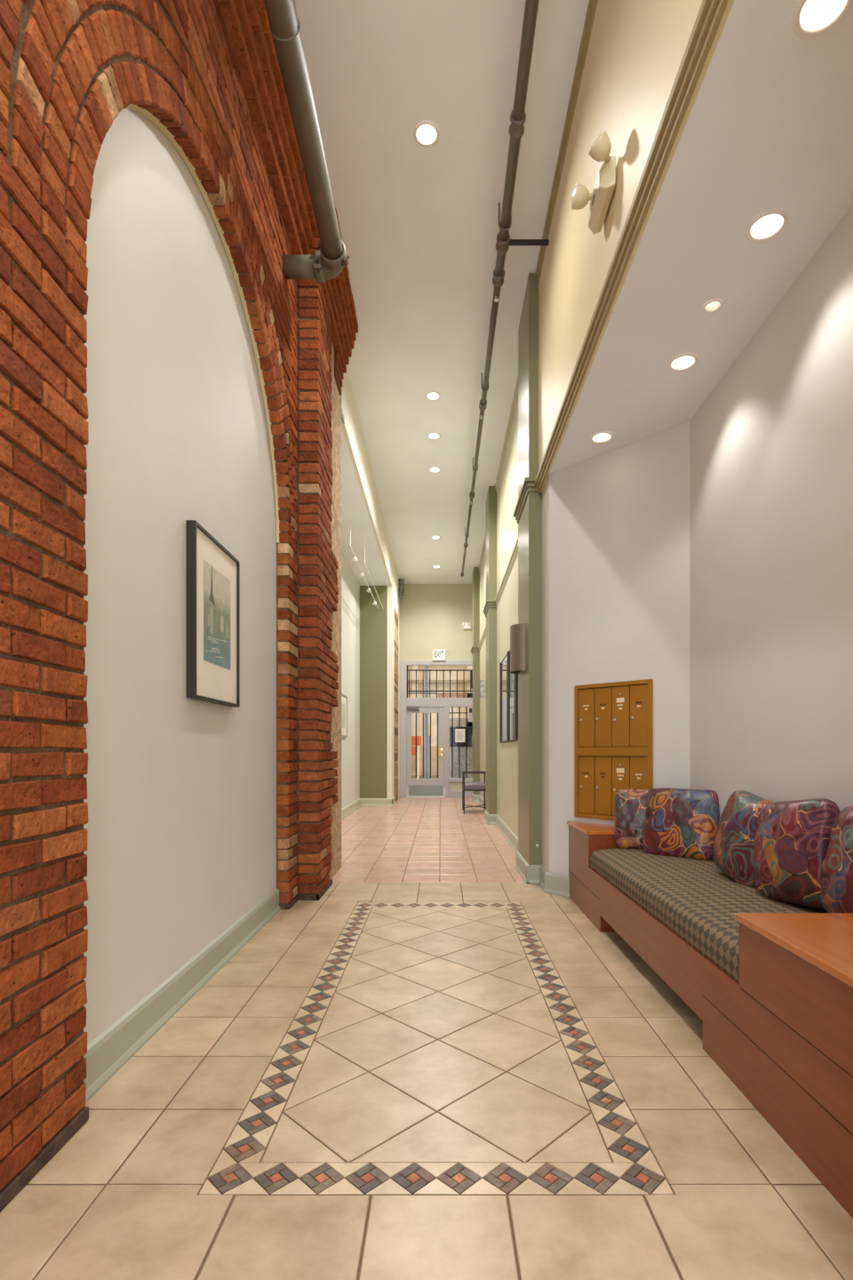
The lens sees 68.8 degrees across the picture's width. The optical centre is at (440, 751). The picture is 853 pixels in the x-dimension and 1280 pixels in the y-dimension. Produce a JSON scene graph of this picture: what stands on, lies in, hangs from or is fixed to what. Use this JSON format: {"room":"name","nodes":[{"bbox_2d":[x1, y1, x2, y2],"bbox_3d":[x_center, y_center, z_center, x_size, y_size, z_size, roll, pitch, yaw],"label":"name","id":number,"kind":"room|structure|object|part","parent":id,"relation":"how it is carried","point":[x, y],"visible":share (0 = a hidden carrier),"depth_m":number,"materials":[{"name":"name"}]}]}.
{"room":"building lobby hallway","nodes":[
{"label":"building lobby hallway","id":0,"kind":"room"},
{"bbox_2d":[0,0,358,1211],"bbox_3d":[-0.951,-1.420,2.515,0.398,5.000,6.437,0,0,0],"label":"wall","id":1,"kind":"structure","parent":0,"point":[206,73],"depth_m":1.73,"materials":[{"name":"brick"}]},
{"bbox_2d":[264,0,349,282],"bbox_3d":[-0.809,-3.205,1.661,0.444,0.173,5.123,0,0,0],"label":"drain pipe","id":2,"kind":"object","parent":1,"relation":"attached to","point":[327,263],"visible":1,"depth_m":3.24,"materials":[{"name":"grey metal"}]},
{"bbox_2d":[83,108,276,1045],"bbox_3d":[-1.170,-0.845,2.905,0.100,3.850,2.760,0,0,0],"label":"wall","id":3,"kind":"structure","parent":0,"point":[181,799],"depth_m":2.52,"materials":[{"name":"grey paint"}]},
{"bbox_2d":[83,888,280,1103],"bbox_3d":[-1.105,1.006,3.031,0.030,0.148,2.404,0,0,0],"label":"baseboard","id":4,"kind":"structure","parent":3,"relation":"attached to","point":[114,1047],"depth_m":2.49,"materials":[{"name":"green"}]},
{"bbox_2d":[186,520,239,707],"bbox_3d":[-1.099,-0.625,3.035,0.041,0.780,0.600,0,0,0],"label":"framed print","id":5,"kind":"object","parent":3,"relation":"attached to","point":[212,572],"visible":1,"depth_m":2.96,"materials":[{"name":"black"}]},
{"bbox_2d":[341,548,359,808],"bbox_3d":[-1.650,-1.095,9.075,0.100,4.350,6.650,0,0,0],"label":"wall","id":6,"kind":"structure","parent":0,"point":[350,587],"depth_m":11.04,"materials":[{"name":"grey paint"}]},
{"bbox_2d":[341,693,347,736],"bbox_3d":[-1.587,-0.580,10.125,0.024,0.680,0.750,0,0,0],"label":"framed print","id":7,"kind":"object","parent":6,"relation":"attached to","point":[344,699],"visible":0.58,"depth_m":10.23,"materials":[{"name":"beige paper"}]},
{"bbox_2d":[341,796,395,819],"bbox_3d":[-1.265,1.006,9.310,0.670,0.148,7.020,0,0,0],"label":"baseboard","id":8,"kind":"structure","parent":6,"relation":"attached to","point":[348,809],"depth_m":12.28,"materials":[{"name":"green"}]},
{"bbox_2d":[341,426,390,585],"bbox_3d":[-1.350,-3.295,9.050,0.700,0.050,6.500,0,0,0],"label":"ceiling","id":9,"kind":"structure","parent":0,"point":[353,504],"depth_m":9.29,"materials":[{"name":"paint"}]},
{"bbox_2d":[350,517,383,608],"bbox_3d":[-1.215,-3.011,10.395,0.162,0.514,3.790,0,0,0],"label":"light","id":10,"kind":"object","parent":9,"relation":"hanging from","point":[355,559],"visible":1,"depth_m":9.59,"materials":[{"name":"white metal"}]},
{"bbox_2d":[341,368,399,799],"bbox_3d":[-1.008,-1.420,10.170,0.105,5.000,8.860,0,0,0],"label":"wall","id":11,"kind":"structure","parent":0,"point":[352,428],"depth_m":10.26,"materials":[{"name":"beige paint"}]},
{"bbox_2d":[341,407,344,423],"bbox_3d":[-0.954,-3.250,5.920,0.017,0.060,0.400,0,0,0],"label":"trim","id":12,"kind":"structure","parent":11,"relation":"attached to","point":[342,413],"depth_m":6.04,"materials":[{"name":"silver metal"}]},
{"bbox_2d":[360,585,387,798],"bbox_3d":[-1.380,-1.095,12.350,0.640,4.350,0.100,0,0,0],"label":"wall","id":13,"kind":"structure","parent":0,"point":[373,620],"depth_m":12.30,"materials":[{"name":"green paint"}]},
{"bbox_2d":[0,797,852,1279],"bbox_3d":[-0.025,1.082,5.687,4.351,0.004,18.026,0,0,0],"label":"floor","id":14,"kind":"structure","parent":0,"point":[434,1065],"depth_m":1.79,"materials":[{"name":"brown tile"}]},
{"bbox_2d":[296,279,338,895],"bbox_3d":[-0.962,-1.201,4.943,0.166,4.562,0.896,0,0,0],"label":"brick pillar","id":15,"kind":"structure","parent":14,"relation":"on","point":[317,589],"depth_m":4.51,"materials":[{"name":"red brick"}]},
{"bbox_2d":[330,341,341,878],"bbox_3d":[-1.312,-1.420,5.025,0.775,5.000,1.550,0,0,0],"label":"wall pier","id":16,"kind":"object","parent":14,"relation":"on","point":[336,398],"visible":0.11,"depth_m":5.51,"materials":[{"name":"concrete"}]},
{"bbox_2d":[394,606,398,800],"bbox_3d":[-1.007,-1.002,13.435,0.106,4.164,1.230,0,0,0],"label":"stone panel","id":17,"kind":"object","parent":14,"relation":"on","point":[396,612],"visible":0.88,"depth_m":13.39,"materials":[{"name":"stone"}]},
{"bbox_2d":[462,771,486,813],"bbox_3d":[0.604,0.724,11.050,0.421,0.712,0.640,0,0,0],"label":"armchair","id":18,"kind":"object","parent":14,"relation":"on","point":[474,786],"visible":0.9,"depth_m":10.77,"materials":[{"name":"black"}]},
{"bbox_3d":[0.405,0.730,11.350,0.022,0.700,0.022,0,0,0],"label":"leg","id":19,"kind":"part","parent":18,"relation":"part of","materials":[{"name":"black metal"}]},
{"bbox_3d":[0.405,0.730,10.750,0.022,0.700,0.022,0,0,0],"label":"leg","id":20,"kind":"part","parent":18,"relation":"part of","materials":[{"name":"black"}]},
{"bbox_3d":[0.603,0.675,11.050,0.411,0.030,0.616,0,0,0],"label":"seat frame","id":21,"kind":"part","parent":18,"relation":"part of","materials":[{"name":"black metal"}]},
{"bbox_2d":[463,781,486,789],"bbox_3d":[0.599,0.607,11.050,0.378,0.117,0.610,0,0,0],"label":"seat cushion","id":22,"kind":"object","parent":18,"relation":"on","point":[474,785],"depth_m":10.75,"materials":[{"name":"white fabric"}]},
{"bbox_3d":[0.800,0.730,11.350,0.022,0.700,0.022,0,0,0],"label":"leg","id":23,"kind":"part","parent":18,"relation":"part of","materials":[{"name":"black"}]},
{"bbox_2d":[471,567,479,801],"bbox_3d":[0.750,-1.417,13.525,0.170,4.995,0.630,0,0,0],"label":"column","id":24,"kind":"structure","parent":14,"relation":"on","point":[475,651],"depth_m":13.25,"materials":[{"name":"green"}]},
{"bbox_3d":[0.755,1.006,13.525,0.160,0.148,0.610,0,0,0],"label":"pilaster baseboard","id":25,"kind":"part","parent":24,"relation":"part of","materials":[{"name":"grey"}]},
{"bbox_3d":[0.750,-2.178,13.525,0.170,0.105,0.630,0,0,0],"label":"capital molding","id":26,"kind":"part","parent":24,"relation":"part of","materials":[{"name":"yellow"}]},
{"bbox_2d":[483,486,496,823],"bbox_3d":[0.753,-1.417,9.525,0.163,4.995,0.730,0,0,0],"label":"column","id":27,"kind":"structure","parent":14,"relation":"on","point":[490,610],"depth_m":9.20,"materials":[{"name":"green"}]},
{"bbox_3d":[0.758,1.006,9.525,0.153,0.148,0.710,0,0,0],"label":"pilaster baseboard","id":28,"kind":"part","parent":27,"relation":"part of","materials":[{"name":"grey"}]},
{"bbox_3d":[0.753,-2.178,9.525,0.163,0.105,0.730,0,0,0],"label":"capital molding","id":29,"kind":"part","parent":27,"relation":"part of","materials":[{"name":"yellow"}]},
{"bbox_2d":[513,273,542,883],"bbox_3d":[0.758,-1.417,5.450,0.153,4.995,0.780,0,0,0],"label":"wall","id":30,"kind":"structure","parent":14,"relation":"on","point":[528,511],"depth_m":5.10,"materials":[{"name":"green"}]},
{"bbox_2d":[510,623,525,674],"bbox_3d":[0.665,-0.890,5.450,0.114,0.400,0.276,0,0,0],"label":"wall sconce","id":31,"kind":"object","parent":30,"relation":"attached to","point":[517,631],"visible":1,"depth_m":5.33,"materials":[{"name":"brown metal"}]},
{"bbox_3d":[0.758,-2.178,5.450,0.153,0.105,0.780,0,0,0],"label":"capital molding","id":32,"kind":"part","parent":30,"relation":"part of","materials":[{"name":"yellow paint"}]},
{"bbox_3d":[0.763,1.006,5.450,0.143,0.148,0.760,0,0,0],"label":"pilaster baseboard","id":33,"kind":"part","parent":30,"relation":"part of","materials":[{"name":"grey"}]},
{"bbox_2d":[567,820,852,1218],"bbox_3d":[1.268,0.799,2.908,0.656,0.562,3.456,0,0,0],"label":"bench","id":34,"kind":"object","parent":14,"relation":"on","point":[782,1035],"visible":0.7,"depth_m":1.80,"materials":[{"name":"brown wood"}]},
{"bbox_3d":[1.253,0.529,4.319,0.627,0.022,0.634,0,0,0],"label":"arm","id":35,"kind":"part","parent":34,"relation":"part of","materials":[{"name":"brown wood"}]},
{"bbox_3d":[1.289,0.810,4.022,0.614,0.540,0.025,0,0,0],"label":"arm","id":36,"kind":"part","parent":34,"relation":"part of","materials":[{"name":"brown wood"}]},
{"bbox_2d":[589,848,827,983],"bbox_3d":[1.273,0.689,2.998,0.630,0.153,2.013,0,0,0],"label":"seat cushion","id":37,"kind":"object","parent":34,"relation":"on","point":[695,900],"visible":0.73,"depth_m":2.70,"materials":[{"name":"beige fabric"}]},
{"bbox_2d":[615,787,656,848],"bbox_3d":[1.311,0.432,3.945,0.402,0.389,0.178,0,0,17],"label":"throw pillow","id":38,"kind":"object","parent":37,"relation":"on","point":[631,804],"visible":0.52,"depth_m":3.93,"materials":[{"name":"multicoloured fabric"}]},
{"bbox_2d":[642,787,719,860],"bbox_3d":[1.419,0.428,3.683,0.430,0.405,0.218,0,0,41],"label":"throw pillow","id":39,"kind":"object","parent":37,"relation":"on","point":[680,822],"visible":0.93,"depth_m":3.62,"materials":[{"name":"multicoloured fabric"}]},
{"bbox_2d":[713,790,772,887],"bbox_3d":[1.465,0.418,2.972,0.225,0.448,0.452,0,0,0],"label":"throw pillow","id":40,"kind":"object","parent":37,"relation":"on","point":[734,839],"visible":0.64,"depth_m":2.91,"materials":[{"name":"multicoloured fabric"}]},
{"bbox_2d":[753,798,840,909],"bbox_3d":[1.454,0.412,2.543,0.231,0.456,0.462,0,0,0],"label":"throw pillow","id":41,"kind":"object","parent":37,"relation":"on","point":[792,838],"visible":0.88,"depth_m":2.44,"materials":[{"name":"multicoloured fabric"}]},
{"bbox_2d":[820,805,852,912],"bbox_3d":[1.480,0.417,2.113,0.222,0.443,0.441,0,0,0],"label":"throw pillow","id":42,"kind":"object","parent":37,"relation":"on","point":[836,875],"visible":0.95,"depth_m":2.18,"materials":[{"name":"multicoloured fabric"}]},
{"bbox_3d":[1.267,0.529,1.587,0.654,0.022,0.813,0,0,0],"label":"arm","id":43,"kind":"part","parent":34,"relation":"part of","materials":[{"name":"brown wood"}]},
{"bbox_2d":[400,584,472,660],"bbox_3d":[-0.050,-3.025,14.675,1.900,1.790,0.150,0,0,0],"label":"wall","id":44,"kind":"structure","parent":0,"point":[432,616],"depth_m":14.60,"materials":[{"name":"beige paint"}]},
{"bbox_2d":[406,705,444,797],"bbox_3d":[-0.355,0.015,14.605,0.890,2.130,0.150,0,0,0],"label":"door","id":45,"kind":"structure","parent":44,"relation":"in","point":[416,788],"depth_m":14.60,"materials":[{"name":"grey paint"}]},
{"bbox_3d":[-0.345,0.920,14.597,0.790,0.240,0.006,0,0,0],"label":"kick plate","id":46,"kind":"part","parent":45,"relation":"part of","materials":[{"name":"silver metal"}]},
{"bbox_3d":[-0.003,0.020,14.597,0.105,0.280,0.006,0,0,0],"label":"lock plate","id":47,"kind":"part","parent":45,"relation":"part of","materials":[{"name":"gold metal"}]},
{"bbox_2d":[400,660,472,797],"bbox_3d":[-0.065,-0.525,14.630,1.810,3.210,0.100,0,0,0],"label":"trim","id":48,"kind":"structure","parent":44,"relation":"attached to","point":[404,701],"depth_m":14.58,"materials":[{"name":"grey paint"}]},
{"bbox_2d":[432,649,445,660],"bbox_3d":[-0.040,-2.248,14.570,0.300,0.245,0.060,0,0,0],"label":"exit sign","id":49,"kind":"object","parent":44,"relation":"attached to","point":[437,654],"visible":1,"depth_m":14.55,"materials":[{"name":"white plastic"}]},
{"bbox_2d":[407,665,472,697],"bbox_3d":[-0.022,-1.635,14.627,1.565,0.770,0.049,0,0,0],"label":"window","id":50,"kind":"structure","parent":44,"relation":"in","point":[409,670],"depth_m":14.61,"materials":[{"name":"black metal"}]},
{"bbox_2d":[462,622,471,629],"bbox_3d":[0.608,-2.933,14.555,0.233,0.172,0.090,0,0,0],"label":"emergency light","id":51,"kind":"object","parent":44,"relation":"attached to","point":[466,625],"visible":1,"depth_m":14.54,"materials":[{"name":"white plastic"}]},
{"bbox_2d":[294,0,589,583],"bbox_3d":[-0.425,-3.920,6.900,2.650,0.001,15.600,0,0,0],"label":"ceiling","id":52,"kind":"structure","parent":0,"point":[420,228],"depth_m":4.54,"materials":[{"name":"paint"}]},
{"bbox_2d":[398,578,404,602],"bbox_3d":[-0.928,-3.655,14.200,0.206,0.519,0.150,0,0,0],"label":"flexible duct","id":53,"kind":"object","parent":52,"relation":"hanging from","point":[401,588],"visible":0.84,"depth_m":14.14,"materials":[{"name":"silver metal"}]},
{"bbox_2d":[413,120,439,146],"bbox_3d":[-0.090,-3.946,3.950,0.166,0.068,0.166,0,0,0],"label":"recessed light","id":54,"kind":"object","parent":52,"relation":"in","point":[427,133],"visible":0.91,"depth_m":3.98,"materials":[{"name":"white"}]},
{"bbox_2d":[425,391,440,399],"bbox_3d":[-0.085,-3.946,6.860,0.166,0.068,0.166,0,0,0],"label":"recessed light","id":55,"kind":"object","parent":52,"relation":"in","point":[432,395],"visible":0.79,"depth_m":6.90,"materials":[{"name":"white glass"}]},
{"bbox_2d":[427,432,440,439],"bbox_3d":[-0.085,-3.946,7.730,0.166,0.068,0.166,0,0,0],"label":"recessed light","id":56,"kind":"object","parent":52,"relation":"in","point":[433,435],"visible":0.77,"depth_m":7.77,"materials":[{"name":"white"}]},
{"bbox_2d":[428,466,440,471],"bbox_3d":[-0.085,-3.946,8.660,0.166,0.068,0.166,0,0,0],"label":"recessed light","id":57,"kind":"object","parent":52,"relation":"in","point":[433,468],"visible":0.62,"depth_m":8.70,"materials":[{"name":"white"}]},
{"bbox_2d":[460,0,549,576],"bbox_3d":[0.606,-3.813,6.215,0.389,0.209,14.230,0,0,0],"label":"pipe","id":58,"kind":"object","parent":52,"relation":"hanging from","point":[517,117],"visible":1,"depth_m":4.25,"materials":[{"name":"grey metal"}]},
{"bbox_2d":[480,0,735,837],"bbox_3d":[1.250,-1.420,6.900,0.900,5.000,15.600,0,0,0],"label":"wall","id":59,"kind":"structure","parent":0,"point":[636,49],"depth_m":3.38,"materials":[{"name":"beige paint"}]},
{"bbox_2d":[449,782,465,791],"bbox_3d":[0.480,0.825,14.630,0.560,0.210,0.040,0,0,0],"label":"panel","id":60,"kind":"structure","parent":59,"relation":"attached to","point":[453,786],"depth_m":14.61,"materials":[{"name":"beige"}]},
{"bbox_2d":[449,706,468,777],"bbox_3d":[0.480,-0.200,14.630,0.560,1.680,0.043,0,0,0],"label":"window","id":61,"kind":"structure","parent":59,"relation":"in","point":[452,712],"depth_m":14.61,"materials":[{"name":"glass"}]},
{"bbox_2d":[449,726,471,746],"bbox_3d":[0.470,-0.340,14.657,0.520,0.480,0.126,0,0,0],"label":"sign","id":62,"kind":"object","parent":61,"relation":"attached to","point":[459,734],"visible":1,"depth_m":14.68,"materials":[{"name":"black metal"}]},
{"bbox_2d":[468,703,472,721],"bbox_3d":[0.700,-0.900,14.557,0.120,0.440,0.046,0,0,0],"label":"intercom","id":63,"kind":"object","parent":59,"relation":"attached to","point":[470,705],"visible":0.7,"depth_m":14.54,"materials":[{"name":"grey plastic"}]},
{"bbox_2d":[480,680,486,697],"bbox_3d":[0.756,-1.090,10.915,0.145,0.340,0.050,0,0,0],"label":"wall panel","id":64,"kind":"object","parent":59,"relation":"attached to","point":[483,683],"visible":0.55,"depth_m":10.90,"materials":[{"name":"grey"}]},
{"bbox_2d":[478,376,518,571],"bbox_3d":[0.822,-3.869,10.200,0.036,0.099,8.800,0,0,0],"label":"trim","id":65,"kind":"structure","parent":59,"relation":"attached to","point":[516,395],"depth_m":7.80,"materials":[{"name":"paint"}]},
{"bbox_2d":[478,536,518,650],"bbox_3d":[0.818,-2.175,10.200,0.044,0.095,8.800,0,0,0],"label":"trim","id":66,"kind":"structure","parent":59,"relation":"attached to","point":[514,555],"depth_m":7.81,"materials":[{"name":"paint"}]},
{"bbox_2d":[478,794,518,851],"bbox_3d":[0.815,1.006,10.190,0.030,0.148,8.780,0,0,0],"label":"baseboard","id":67,"kind":"structure","parent":59,"relation":"attached to","point":[507,832],"depth_m":7.72,"materials":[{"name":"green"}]},
{"bbox_2d":[499,649,518,743],"bbox_3d":[0.815,-0.655,7.420,0.029,1.090,2.040,0,0,0],"label":"wall mirror","id":68,"kind":"object","parent":59,"relation":"attached to","point":[508,682],"visible":0.63,"depth_m":7.45,"materials":[{"name":"black metal"}]},
{"bbox_3d":[0.815,-0.655,8.428,0.029,1.080,0.025,0,0,0],"label":"post","id":69,"kind":"part","parent":68,"relation":"part of","materials":[{"name":"black metal"}]},
{"bbox_3d":[0.815,-0.655,7.495,0.029,1.080,0.090,0,0,0],"label":"post","id":70,"kind":"part","parent":68,"relation":"part of","materials":[{"name":"black metal"}]},
{"bbox_3d":[0.815,-0.655,6.730,0.029,1.080,0.140,0,0,0],"label":"post","id":71,"kind":"part","parent":68,"relation":"part of","materials":[{"name":"black metal"}]},
{"bbox_2d":[536,0,598,282],"bbox_3d":[0.792,-3.869,2.090,0.036,0.099,5.980,0,0,0],"label":"trim","id":72,"kind":"structure","parent":59,"relation":"attached to","point":[593,4],"depth_m":3.81,"materials":[{"name":"beige"}]},
{"bbox_2d":[570,130,615,234],"bbox_3d":[0.716,-2.658,2.900,0.168,0.236,0.412,0,0,0],"label":"emergency light","id":73,"kind":"object","parent":59,"relation":"attached to","point":[600,198],"visible":1,"depth_m":2.86,"materials":[{"name":"beige plastic"}]},
{"bbox_2d":[535,0,728,492],"bbox_3d":[0.789,-2.156,2.090,0.042,0.097,5.980,0,0,0],"label":"trim","id":74,"kind":"structure","parent":59,"relation":"attached to","point":[710,13],"depth_m":2.37,"materials":[{"name":"beige wood"}]},
{"bbox_2d":[542,420,690,876],"bbox_3d":[1.171,-0.520,4.510,0.226,3.200,1.348,0,0,-38],"label":"wall","id":75,"kind":"structure","parent":0,"point":[616,523],"depth_m":4.37,"materials":[{"name":"grey paint"}]},
{"bbox_2d":[538,864,569,897],"bbox_3d":[0.843,1.005,4.811,0.142,0.150,0.538,0,0,-18],"label":"baseboard","id":76,"kind":"structure","parent":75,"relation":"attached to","point":[552,884],"depth_m":4.69,"materials":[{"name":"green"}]},
{"bbox_2d":[575,679,653,820],"bbox_3d":[1.202,0.001,4.371,0.023,0.965,0.600,0,0,-45],"label":"mailboxes","id":77,"kind":"object","parent":75,"relation":"attached to","point":[614,721],"visible":0.9,"depth_m":4.37,"materials":[{"name":"brown"}]},
{"bbox_3d":[1.059,-0.240,4.517,0.130,0.416,0.008,0,0,45],"label":"door","id":78,"kind":"part","parent":77,"relation":"part of","materials":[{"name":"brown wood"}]},
{"bbox_3d":[1.059,0.246,4.517,0.130,0.410,0.008,0,0,45],"label":"door","id":79,"kind":"part","parent":77,"relation":"part of","materials":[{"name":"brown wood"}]},
{"bbox_3d":[1.155,-0.240,4.421,0.130,0.416,0.008,0,0,45],"label":"door","id":80,"kind":"part","parent":77,"relation":"part of","materials":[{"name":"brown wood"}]},
{"bbox_3d":[1.155,0.246,4.421,0.130,0.410,0.008,0,0,45],"label":"door","id":81,"kind":"part","parent":77,"relation":"part of","materials":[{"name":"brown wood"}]},
{"bbox_3d":[1.251,-0.240,4.324,0.130,0.416,0.008,0,0,45],"label":"door","id":82,"kind":"part","parent":77,"relation":"part of","materials":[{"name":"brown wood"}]},
{"bbox_3d":[1.248,-0.354,4.321,0.002,0.034,0.060,0,0,-45],"label":"name plate","id":83,"kind":"part","parent":77,"relation":"part of","materials":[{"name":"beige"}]},
{"bbox_3d":[1.251,0.246,4.324,0.130,0.410,0.008,0,0,45],"label":"door","id":84,"kind":"part","parent":77,"relation":"part of","materials":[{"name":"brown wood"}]},
{"bbox_3d":[1.248,0.135,4.321,0.002,0.034,0.060,0,0,-45],"label":"name plate","id":85,"kind":"part","parent":77,"relation":"part of","materials":[{"name":"beige"}]},
{"bbox_3d":[1.348,-0.240,4.228,0.130,0.416,0.008,0,0,45],"label":"door","id":86,"kind":"part","parent":77,"relation":"part of","materials":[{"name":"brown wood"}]},
{"bbox_3d":[1.348,0.246,4.228,0.130,0.410,0.008,0,0,45],"label":"door","id":87,"kind":"part","parent":77,"relation":"part of","materials":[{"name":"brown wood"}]},
{"bbox_2d":[549,0,852,473],"bbox_3d":[1.220,-2.121,2.970,0.840,0.001,3.600,0,0,0],"label":"ceiling","id":88,"kind":"structure","parent":0,"point":[769,125],"depth_m":2.48,"materials":[{"name":"paint"}]},
{"bbox_2d":[589,431,614,443],"bbox_3d":[1.087,-2.146,4.200,0.161,0.068,0.161,0,0,0],"label":"recessed light","id":89,"kind":"object","parent":88,"relation":"attached to","point":[601,436],"visible":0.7,"depth_m":4.24,"materials":[{"name":"white glass"}]},
{"bbox_2d":[667,352,699,371],"bbox_3d":[1.320,-2.146,3.390,0.161,0.068,0.161,0,0,0],"label":"recessed light","id":90,"kind":"object","parent":88,"relation":"attached to","point":[684,361],"visible":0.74,"depth_m":3.42,"materials":[{"name":"white"}]},
{"bbox_2d":[702,298,723,312],"bbox_3d":[1.295,-2.146,2.960,0.094,0.068,0.094,0,0,0],"label":"recessed light","id":91,"kind":"object","parent":88,"relation":"attached to","point":[714,305],"visible":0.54,"depth_m":2.98,"materials":[{"name":"white"}]},
{"bbox_2d":[744,208,790,242],"bbox_3d":[1.316,-2.146,2.510,0.161,0.068,0.161,0,0,0],"label":"recessed light","id":92,"kind":"object","parent":88,"relation":"attached to","point":[769,224],"visible":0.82,"depth_m":2.54,"materials":[{"name":"white"}]},
{"bbox_2d":[792,0,852,39],"bbox_3d":[1.090,-2.146,1.770,0.161,0.068,0.161,0,0,0],"label":"recessed light","id":93,"kind":"object","parent":88,"relation":"attached to","point":[811,19],"visible":1,"depth_m":1.81,"materials":[{"name":"white"}]},
{"bbox_2d":[690,205,852,858],"bbox_3d":[1.650,-0.520,2.630,0.100,3.200,2.920,0,0,0],"label":"wall","id":94,"kind":"structure","parent":0,"point":[772,444],"depth_m":2.92,"materials":[{"name":"grey paint"}]},
{"label":"outside","id":95,"kind":"structure","parent":0,"visible":0},
{"bbox_3d":[0.000,1.230,20.300,28.000,0.100,3.400,0,0,0],"label":"street","id":96,"kind":"object","parent":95,"visible":0},
{"bbox_2d":[411,736,421,778],"bbox_3d":[-0.850,0.355,19.425,0.500,1.650,0.090,0,0,0],"label":"barrier","id":97,"kind":"object","parent":96,"relation":"on","point":[413,738],"visible":0.43,"depth_m":19.38,"materials":[{"name":"orange"}]},
{"bbox_3d":[-0.700,0.380,19.445,0.060,1.600,0.050,0,0,0],"label":"leg","id":98,"kind":"part","parent":97,"relation":"part of","materials":[{"name":"white"}]},
{"bbox_2d":[428,726,430,778],"bbox_3d":[-0.350,0.205,19.000,0.100,1.950,0.060,0,0,0],"label":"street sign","id":99,"kind":"object","parent":96,"relation":"on","point":[428,726],"visible":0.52,"depth_m":18.99,"materials":[{"name":"orange"}]},
{"bbox_2d":[408,665,472,778],"bbox_3d":[0.000,-5.370,21.300,28.000,13.100,0.600,0,0,0],"label":"building","id":100,"kind":"structure","parent":96,"relation":"on","point":[412,674],"depth_m":21.20,"materials":[{"name":"brown stone"}]},
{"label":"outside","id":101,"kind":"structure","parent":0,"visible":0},
{"bbox_3d":[0.000,1.150,16.675,28.000,0.100,3.850,0,0,0],"label":"pavement","id":102,"kind":"object","parent":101,"visible":0},
{"bbox_2d":[424,665,429,778],"bbox_3d":[-0.420,-2.410,18.200,0.219,7.020,0.219,0,0,0],"label":"utility pole","id":103,"kind":"object","parent":102,"relation":"on","point":[426,673],"visible":0.26,"depth_m":18.15,"materials":[{"name":"silver metal"}]},
{"bbox_2d":[449,736,472,778],"bbox_3d":[0.750,0.340,17.400,1.060,1.520,0.460,0,0,0],"label":"cabinet","id":104,"kind":"object","parent":102,"relation":"on","point":[455,748],"visible":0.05,"depth_m":17.20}
]}

